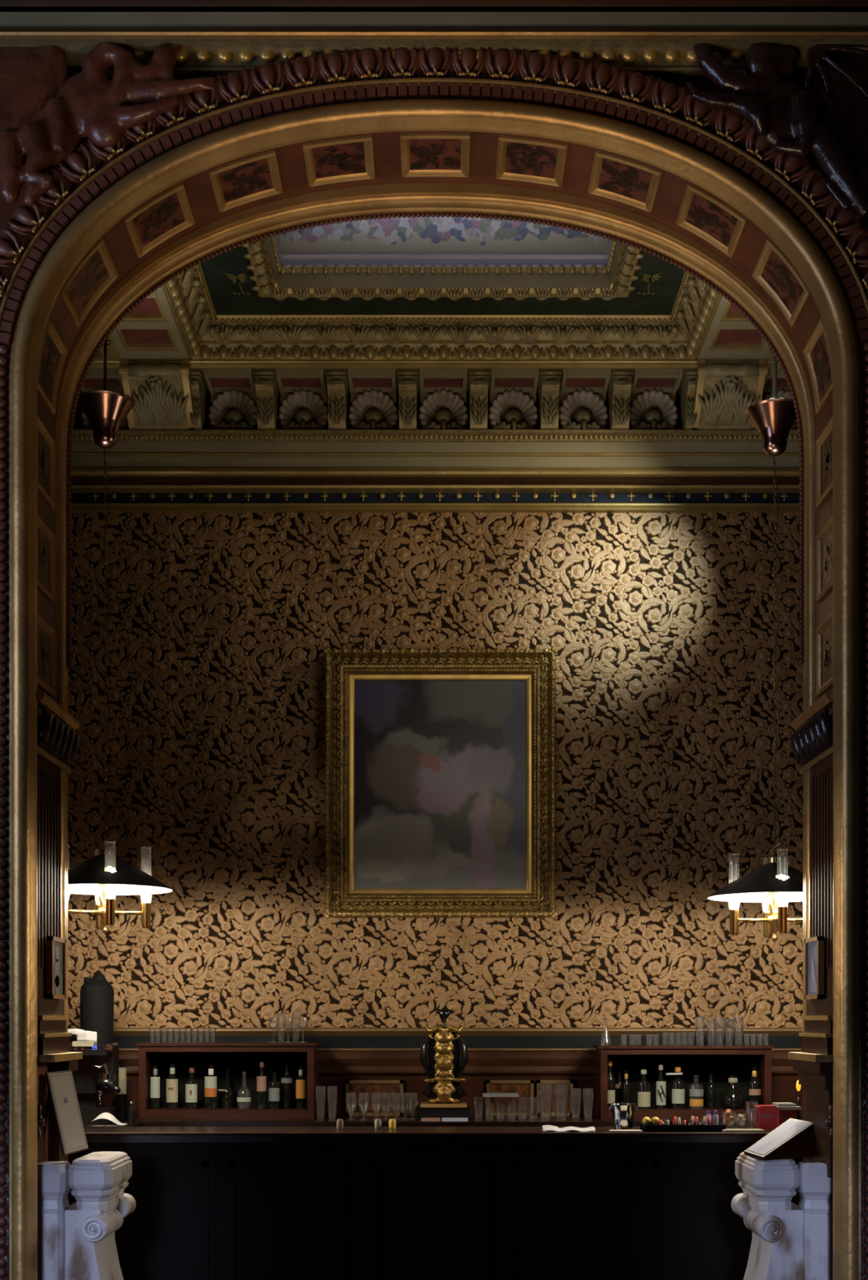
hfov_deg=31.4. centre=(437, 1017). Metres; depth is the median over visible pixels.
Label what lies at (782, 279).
flower
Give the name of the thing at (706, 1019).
drinking glass
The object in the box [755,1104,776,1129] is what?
box
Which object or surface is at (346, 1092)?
drinking glass
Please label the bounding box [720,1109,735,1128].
glass
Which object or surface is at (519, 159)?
panel
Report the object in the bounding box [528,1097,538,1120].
drinking glass
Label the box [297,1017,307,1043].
drinking glass
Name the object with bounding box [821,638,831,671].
flower
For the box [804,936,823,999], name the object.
framed picture
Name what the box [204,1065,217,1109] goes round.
bottle
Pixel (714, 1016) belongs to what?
drinking glass
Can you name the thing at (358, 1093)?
drinking glass
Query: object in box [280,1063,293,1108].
bottle
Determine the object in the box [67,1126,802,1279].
bar counter
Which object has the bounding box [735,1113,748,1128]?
glass
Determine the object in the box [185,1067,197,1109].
bottle
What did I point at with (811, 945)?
print
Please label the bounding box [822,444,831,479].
flower
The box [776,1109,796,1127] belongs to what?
box
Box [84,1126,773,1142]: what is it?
countertop
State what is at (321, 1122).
countertop
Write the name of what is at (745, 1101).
drinking glass
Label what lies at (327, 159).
flower
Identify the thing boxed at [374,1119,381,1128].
pot
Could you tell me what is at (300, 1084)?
bottle
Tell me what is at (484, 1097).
drinking glass
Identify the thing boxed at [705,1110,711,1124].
squeeze bottle
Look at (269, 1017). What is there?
drinking glass
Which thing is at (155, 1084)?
bottle
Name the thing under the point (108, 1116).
crumpled cloth
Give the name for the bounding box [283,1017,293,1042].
drinking glass
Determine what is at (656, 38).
trim
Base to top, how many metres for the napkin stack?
0.028 m
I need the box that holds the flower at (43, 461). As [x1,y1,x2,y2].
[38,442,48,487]
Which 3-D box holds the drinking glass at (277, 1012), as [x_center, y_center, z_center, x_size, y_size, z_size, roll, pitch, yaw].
[-0.930,0.057,9.140,0.052,0.179,0.052,0,0,0]
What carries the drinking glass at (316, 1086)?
on the countertop at (321, 1122)
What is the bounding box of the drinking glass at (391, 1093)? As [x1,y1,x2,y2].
[390,1093,401,1120]
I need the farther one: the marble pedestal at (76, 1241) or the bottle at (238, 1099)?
the bottle at (238, 1099)
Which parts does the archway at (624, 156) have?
coffer panel, coffer panel, coffer panel, coffer frame, coffer frame, coffer frame, jamb panel, coffer panel, coffer frame, panel head moulding, capital cornice, panel edge moulding, coffer panel, coffer frame, coffer panel, coffer frame, coffer panel, coffer frame, coffer panel, coffer frame, coffer panel, coffer frame, coffer panel, coffer frame, coffer panel, coffer frame, coffer panel, coffer frame, coffer frame, coffer panel, panel edge moulding, capital cornice, panel head moulding, coffer frame, coffer panel, jamb panel, coffer frame, coffer frame, coffer frame, coffer panel, coffer panel, coffer panel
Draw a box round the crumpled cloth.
[91,1112,127,1125]
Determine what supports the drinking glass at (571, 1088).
on the countertop at (321, 1122)
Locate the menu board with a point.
(62, 1093)
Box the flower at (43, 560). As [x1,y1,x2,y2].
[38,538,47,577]
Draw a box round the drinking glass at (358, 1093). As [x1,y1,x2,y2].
[357,1093,369,1120]
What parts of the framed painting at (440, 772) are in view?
bead moulding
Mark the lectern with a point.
(794, 1138)
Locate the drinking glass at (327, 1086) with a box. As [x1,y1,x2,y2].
[327,1085,337,1119]
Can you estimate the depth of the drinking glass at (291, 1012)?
9.13 m
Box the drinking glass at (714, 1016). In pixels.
[714,1016,724,1045]
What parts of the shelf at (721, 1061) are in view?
panel, panel, rail, rail, panel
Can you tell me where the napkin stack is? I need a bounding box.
[771,1102,801,1110]
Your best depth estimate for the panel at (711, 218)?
6.47 m
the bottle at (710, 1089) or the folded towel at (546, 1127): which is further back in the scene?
the bottle at (710, 1089)
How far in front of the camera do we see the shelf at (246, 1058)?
9.22 m
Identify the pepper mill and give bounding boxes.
[128,1100,134,1123]
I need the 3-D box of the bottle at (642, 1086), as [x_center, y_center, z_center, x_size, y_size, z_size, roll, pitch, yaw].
[1.203,0.418,9.029,0.077,0.229,0.078,0,0,0]
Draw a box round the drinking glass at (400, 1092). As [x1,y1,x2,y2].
[399,1092,410,1120]
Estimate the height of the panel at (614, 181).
0.054 m
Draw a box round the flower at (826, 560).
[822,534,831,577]
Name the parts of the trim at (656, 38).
cornice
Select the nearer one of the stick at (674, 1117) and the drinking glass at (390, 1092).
the stick at (674, 1117)
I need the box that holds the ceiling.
[93,215,772,359]
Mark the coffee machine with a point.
(97, 1073)
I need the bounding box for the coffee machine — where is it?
[70,1040,120,1124]
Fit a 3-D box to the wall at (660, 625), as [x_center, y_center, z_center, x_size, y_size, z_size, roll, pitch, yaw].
[0.000,-1.150,9.405,5.800,5.600,0.150,0,0,0]
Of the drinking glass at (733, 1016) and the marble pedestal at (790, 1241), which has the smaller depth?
the marble pedestal at (790, 1241)
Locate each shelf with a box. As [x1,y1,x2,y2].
[136,1042,319,1119]
[593,1044,773,1119]
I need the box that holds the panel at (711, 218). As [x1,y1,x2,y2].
[697,204,730,233]
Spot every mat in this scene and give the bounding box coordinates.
[608,1129,643,1132]
[721,1128,764,1132]
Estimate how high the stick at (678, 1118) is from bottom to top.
0.060 m
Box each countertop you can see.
[83,1115,802,1126]
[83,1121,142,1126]
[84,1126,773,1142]
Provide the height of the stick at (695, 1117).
0.066 m
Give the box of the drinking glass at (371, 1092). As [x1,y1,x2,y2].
[370,1092,382,1120]
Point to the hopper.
(96, 993)
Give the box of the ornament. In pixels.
[417,1007,470,1120]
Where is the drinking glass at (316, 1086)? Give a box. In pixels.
[315,1085,325,1119]
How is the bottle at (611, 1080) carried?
on the shelf at (721, 1061)
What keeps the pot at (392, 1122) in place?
on the bar counter at (213, 1202)
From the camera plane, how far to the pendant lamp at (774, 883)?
7.56 m
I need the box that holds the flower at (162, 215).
[141,200,177,231]
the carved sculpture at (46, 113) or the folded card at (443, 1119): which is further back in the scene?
the folded card at (443, 1119)
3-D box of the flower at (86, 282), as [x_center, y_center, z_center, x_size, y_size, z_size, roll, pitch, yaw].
[-1.475,-3.083,6.469,0.093,0.120,0.143,0,0,0]
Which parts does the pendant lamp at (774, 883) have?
bulb, lamp arm, lamp shade, bulb, lamp shade, hanging rod, chain, bulb, lamp arm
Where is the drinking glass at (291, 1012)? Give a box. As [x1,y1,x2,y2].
[291,1012,300,1039]
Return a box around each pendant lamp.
[67,336,172,933]
[707,347,802,941]
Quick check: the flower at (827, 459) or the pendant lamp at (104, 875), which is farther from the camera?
the pendant lamp at (104, 875)
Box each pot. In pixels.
[336,1119,343,1128]
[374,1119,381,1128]
[388,1119,395,1128]
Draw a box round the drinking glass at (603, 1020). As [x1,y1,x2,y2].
[599,1019,611,1045]
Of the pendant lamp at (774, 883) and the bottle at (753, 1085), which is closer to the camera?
the pendant lamp at (774, 883)
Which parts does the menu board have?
easel leg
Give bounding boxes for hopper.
[80,970,114,1042]
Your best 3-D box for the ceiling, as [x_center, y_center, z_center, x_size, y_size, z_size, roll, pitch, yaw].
[0.000,-4.199,7.950,5.800,1.003,2.900,0,0,0]
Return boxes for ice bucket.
[608,1102,637,1129]
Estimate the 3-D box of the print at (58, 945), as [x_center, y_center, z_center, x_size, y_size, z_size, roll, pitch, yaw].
[-1.623,-0.210,6.540,0.014,0.226,0.206,0,0,0]
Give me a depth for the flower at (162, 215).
6.46 m
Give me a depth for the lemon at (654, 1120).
7.33 m
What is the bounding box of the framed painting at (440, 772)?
[322,645,558,919]
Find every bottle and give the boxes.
[116,1060,127,1118]
[150,1065,160,1109]
[166,1063,178,1109]
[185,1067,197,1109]
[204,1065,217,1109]
[217,1069,235,1107]
[236,1071,251,1109]
[256,1062,266,1109]
[268,1071,279,1109]
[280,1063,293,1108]
[295,1066,306,1109]
[607,1060,614,1109]
[614,1069,622,1102]
[621,1071,630,1102]
[636,1069,649,1109]
[655,1064,665,1109]
[665,1066,684,1109]
[688,1076,702,1109]
[705,1074,715,1108]
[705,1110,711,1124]
[712,1110,718,1124]
[721,1075,743,1109]
[747,1066,760,1109]
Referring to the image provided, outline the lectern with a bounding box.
[743,1118,815,1159]
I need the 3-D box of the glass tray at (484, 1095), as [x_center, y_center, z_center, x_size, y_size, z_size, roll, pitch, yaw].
[0.357,0.443,8.850,0.202,0.016,0.140,0,0,0]
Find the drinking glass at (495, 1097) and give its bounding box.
[494,1097,505,1120]
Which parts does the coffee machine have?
control panel, filter handle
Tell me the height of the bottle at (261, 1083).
0.274 m
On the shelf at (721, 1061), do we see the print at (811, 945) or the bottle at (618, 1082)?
the bottle at (618, 1082)
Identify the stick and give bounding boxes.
[672,1115,676,1124]
[676,1117,680,1124]
[690,1115,694,1124]
[694,1116,698,1124]
[706,1115,710,1124]
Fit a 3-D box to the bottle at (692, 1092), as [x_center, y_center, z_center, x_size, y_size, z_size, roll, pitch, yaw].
[1.509,0.434,9.029,0.084,0.197,0.084,0,0,0]
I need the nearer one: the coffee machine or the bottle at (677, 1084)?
the coffee machine
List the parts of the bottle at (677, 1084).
pour spout, glass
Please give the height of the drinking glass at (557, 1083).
0.208 m
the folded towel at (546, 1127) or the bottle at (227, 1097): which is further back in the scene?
the bottle at (227, 1097)
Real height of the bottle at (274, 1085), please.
0.216 m
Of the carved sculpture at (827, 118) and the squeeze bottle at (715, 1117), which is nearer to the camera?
the carved sculpture at (827, 118)
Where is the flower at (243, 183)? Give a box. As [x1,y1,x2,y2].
[231,170,267,196]
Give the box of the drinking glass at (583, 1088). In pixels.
[582,1088,593,1120]
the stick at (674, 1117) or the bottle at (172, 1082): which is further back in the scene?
the bottle at (172, 1082)
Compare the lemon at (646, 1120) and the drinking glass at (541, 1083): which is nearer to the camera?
the lemon at (646, 1120)
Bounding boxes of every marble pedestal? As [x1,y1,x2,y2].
[37,1151,136,1279]
[730,1151,832,1279]
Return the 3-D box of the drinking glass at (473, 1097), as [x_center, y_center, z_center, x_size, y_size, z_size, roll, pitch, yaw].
[0.231,0.521,8.850,0.060,0.132,0.060,0,0,0]
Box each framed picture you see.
[46,936,66,999]
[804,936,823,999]
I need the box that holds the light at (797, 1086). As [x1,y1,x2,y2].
[795,1080,800,1119]
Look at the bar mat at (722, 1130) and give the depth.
7.22 m
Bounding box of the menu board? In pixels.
[43,1070,88,1155]
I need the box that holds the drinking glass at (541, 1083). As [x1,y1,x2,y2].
[537,1083,552,1120]
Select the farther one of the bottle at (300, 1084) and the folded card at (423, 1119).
the bottle at (300, 1084)
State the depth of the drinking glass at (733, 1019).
8.99 m
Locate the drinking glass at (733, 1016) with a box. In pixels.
[733,1016,743,1045]
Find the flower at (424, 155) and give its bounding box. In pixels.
[412,143,449,168]
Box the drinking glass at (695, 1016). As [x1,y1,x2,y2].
[694,1016,704,1045]
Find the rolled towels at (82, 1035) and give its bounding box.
[67,1028,97,1040]
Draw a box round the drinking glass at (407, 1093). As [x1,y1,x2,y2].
[406,1093,418,1120]
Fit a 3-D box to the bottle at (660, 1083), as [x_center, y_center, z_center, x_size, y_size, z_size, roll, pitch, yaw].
[1.303,0.404,9.028,0.058,0.256,0.062,0,0,0]
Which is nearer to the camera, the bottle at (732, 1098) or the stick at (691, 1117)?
the stick at (691, 1117)
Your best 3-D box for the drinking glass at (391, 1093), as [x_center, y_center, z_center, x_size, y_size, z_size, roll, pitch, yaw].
[-0.240,0.509,8.850,0.066,0.157,0.066,0,0,0]
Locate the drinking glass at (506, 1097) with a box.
[506,1097,516,1120]
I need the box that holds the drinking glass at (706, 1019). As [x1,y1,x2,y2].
[706,1018,716,1045]
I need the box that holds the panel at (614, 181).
[604,172,647,191]
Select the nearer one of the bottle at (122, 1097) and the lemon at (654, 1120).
the lemon at (654, 1120)
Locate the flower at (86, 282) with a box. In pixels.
[74,265,97,296]
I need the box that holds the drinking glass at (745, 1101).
[745,1101,757,1128]
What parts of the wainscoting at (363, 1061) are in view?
burl panel frame, burl panel, dado moulding, burl panel frame, burl panel, burl panel frame, burl panel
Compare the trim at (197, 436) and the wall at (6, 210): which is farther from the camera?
the trim at (197, 436)
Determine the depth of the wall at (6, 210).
6.27 m
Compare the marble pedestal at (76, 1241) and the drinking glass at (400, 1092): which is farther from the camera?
the drinking glass at (400, 1092)
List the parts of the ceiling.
cornice moulding, beam moulding, beam panel, beam panel, beam edge moulding, green panel, lilac moulding, beam panel, beam panel, cornice moulding, beam moulding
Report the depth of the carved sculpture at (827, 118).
6.11 m
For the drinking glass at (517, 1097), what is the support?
on the countertop at (321, 1122)
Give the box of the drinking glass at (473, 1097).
[472,1097,483,1120]
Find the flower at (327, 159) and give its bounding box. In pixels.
[317,149,358,169]
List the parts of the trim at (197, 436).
soffit panel, soffit frame, soffit frame, soffit panel, soffit gilt moulding, soffit frame, soffit panel, soffit gilt moulding, soffit panel, soffit frame, soffit gilt moulding, picture rail, soffit panel, soffit gilt moulding, soffit frame, soffit gilt moulding, soffit panel, soffit frame, soffit gilt moulding, soffit panel, soffit frame, soffit gilt moulding, soffit panel, soffit frame, soffit panel, soffit frame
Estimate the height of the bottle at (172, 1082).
0.261 m
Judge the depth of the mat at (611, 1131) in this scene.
7.24 m
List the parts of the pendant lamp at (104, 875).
lamp arm, hanging rod, chain, lamp shade, bulb, lamp shade, lamp arm, bulb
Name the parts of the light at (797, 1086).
stem, amber bulb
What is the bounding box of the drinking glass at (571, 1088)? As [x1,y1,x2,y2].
[570,1088,581,1120]
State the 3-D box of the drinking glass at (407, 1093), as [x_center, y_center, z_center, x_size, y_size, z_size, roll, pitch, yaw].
[-0.145,0.509,8.850,0.066,0.157,0.066,0,0,0]
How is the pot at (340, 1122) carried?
on the bar counter at (213, 1202)
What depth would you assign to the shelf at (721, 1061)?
9.22 m
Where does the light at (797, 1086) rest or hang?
on the bar counter at (213, 1202)
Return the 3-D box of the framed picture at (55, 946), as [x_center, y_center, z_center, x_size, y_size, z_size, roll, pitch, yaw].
[-1.617,-0.210,6.540,0.025,0.260,0.240,0,0,0]
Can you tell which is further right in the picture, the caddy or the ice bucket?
the caddy
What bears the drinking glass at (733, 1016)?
on the shelf at (721, 1061)
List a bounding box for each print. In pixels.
[53,941,62,995]
[807,941,816,995]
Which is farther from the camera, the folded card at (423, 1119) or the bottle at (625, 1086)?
the bottle at (625, 1086)
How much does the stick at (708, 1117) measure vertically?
0.069 m
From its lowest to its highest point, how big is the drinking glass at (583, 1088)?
0.183 m
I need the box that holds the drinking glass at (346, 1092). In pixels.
[345,1092,356,1120]
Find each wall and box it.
[0,75,867,233]
[67,512,802,1027]
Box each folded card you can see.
[421,1117,439,1121]
[441,1117,467,1121]
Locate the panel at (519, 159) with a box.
[508,148,550,170]
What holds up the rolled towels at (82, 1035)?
on the coffee machine
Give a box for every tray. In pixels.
[72,1040,97,1046]
[482,1093,518,1097]
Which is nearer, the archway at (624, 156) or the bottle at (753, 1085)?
the archway at (624, 156)
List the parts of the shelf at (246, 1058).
panel, rail, rail, panel, panel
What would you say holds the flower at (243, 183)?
on the archway at (624, 156)
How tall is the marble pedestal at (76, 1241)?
1.336 m
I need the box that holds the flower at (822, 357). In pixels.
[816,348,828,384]
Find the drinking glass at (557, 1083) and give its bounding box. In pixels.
[553,1083,568,1120]
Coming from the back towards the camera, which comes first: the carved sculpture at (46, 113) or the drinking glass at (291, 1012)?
the drinking glass at (291, 1012)
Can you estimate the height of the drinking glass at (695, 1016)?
0.169 m
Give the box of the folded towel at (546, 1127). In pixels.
[541,1124,595,1131]
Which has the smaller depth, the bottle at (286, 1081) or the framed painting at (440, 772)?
the bottle at (286, 1081)
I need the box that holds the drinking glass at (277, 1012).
[276,1012,285,1042]
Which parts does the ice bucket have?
bucket handle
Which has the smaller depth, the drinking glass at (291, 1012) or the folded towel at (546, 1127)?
the folded towel at (546, 1127)
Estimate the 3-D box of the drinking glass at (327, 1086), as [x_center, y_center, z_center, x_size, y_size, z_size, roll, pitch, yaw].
[-0.607,0.490,8.850,0.060,0.195,0.060,0,0,0]
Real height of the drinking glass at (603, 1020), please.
0.153 m
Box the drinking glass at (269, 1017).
[268,1017,278,1043]
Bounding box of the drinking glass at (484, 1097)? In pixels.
[484,1097,494,1120]
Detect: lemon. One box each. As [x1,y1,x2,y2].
[641,1116,650,1124]
[650,1116,658,1124]
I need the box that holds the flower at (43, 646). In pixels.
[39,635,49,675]
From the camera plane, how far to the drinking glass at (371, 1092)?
8.84 m
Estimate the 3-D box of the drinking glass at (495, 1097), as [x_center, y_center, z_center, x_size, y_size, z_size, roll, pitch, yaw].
[0.357,0.521,8.850,0.060,0.132,0.060,0,0,0]
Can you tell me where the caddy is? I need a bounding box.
[640,1122,724,1131]
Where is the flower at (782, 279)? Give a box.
[771,262,794,293]
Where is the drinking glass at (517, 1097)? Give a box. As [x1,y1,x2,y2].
[516,1097,527,1120]
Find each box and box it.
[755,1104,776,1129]
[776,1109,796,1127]
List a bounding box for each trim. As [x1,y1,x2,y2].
[0,0,867,79]
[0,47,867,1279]
[67,359,800,512]
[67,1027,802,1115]
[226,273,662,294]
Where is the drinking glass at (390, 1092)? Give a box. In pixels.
[380,1092,391,1120]
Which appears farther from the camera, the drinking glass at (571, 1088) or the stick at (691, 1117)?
the drinking glass at (571, 1088)
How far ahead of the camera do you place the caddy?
7.27 m
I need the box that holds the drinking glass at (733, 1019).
[723,1018,733,1045]
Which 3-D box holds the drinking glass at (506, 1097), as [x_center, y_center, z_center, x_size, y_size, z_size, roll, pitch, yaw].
[0.420,0.521,8.850,0.060,0.132,0.060,0,0,0]
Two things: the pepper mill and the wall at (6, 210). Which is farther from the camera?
the pepper mill
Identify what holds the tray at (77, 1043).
on the coffee machine

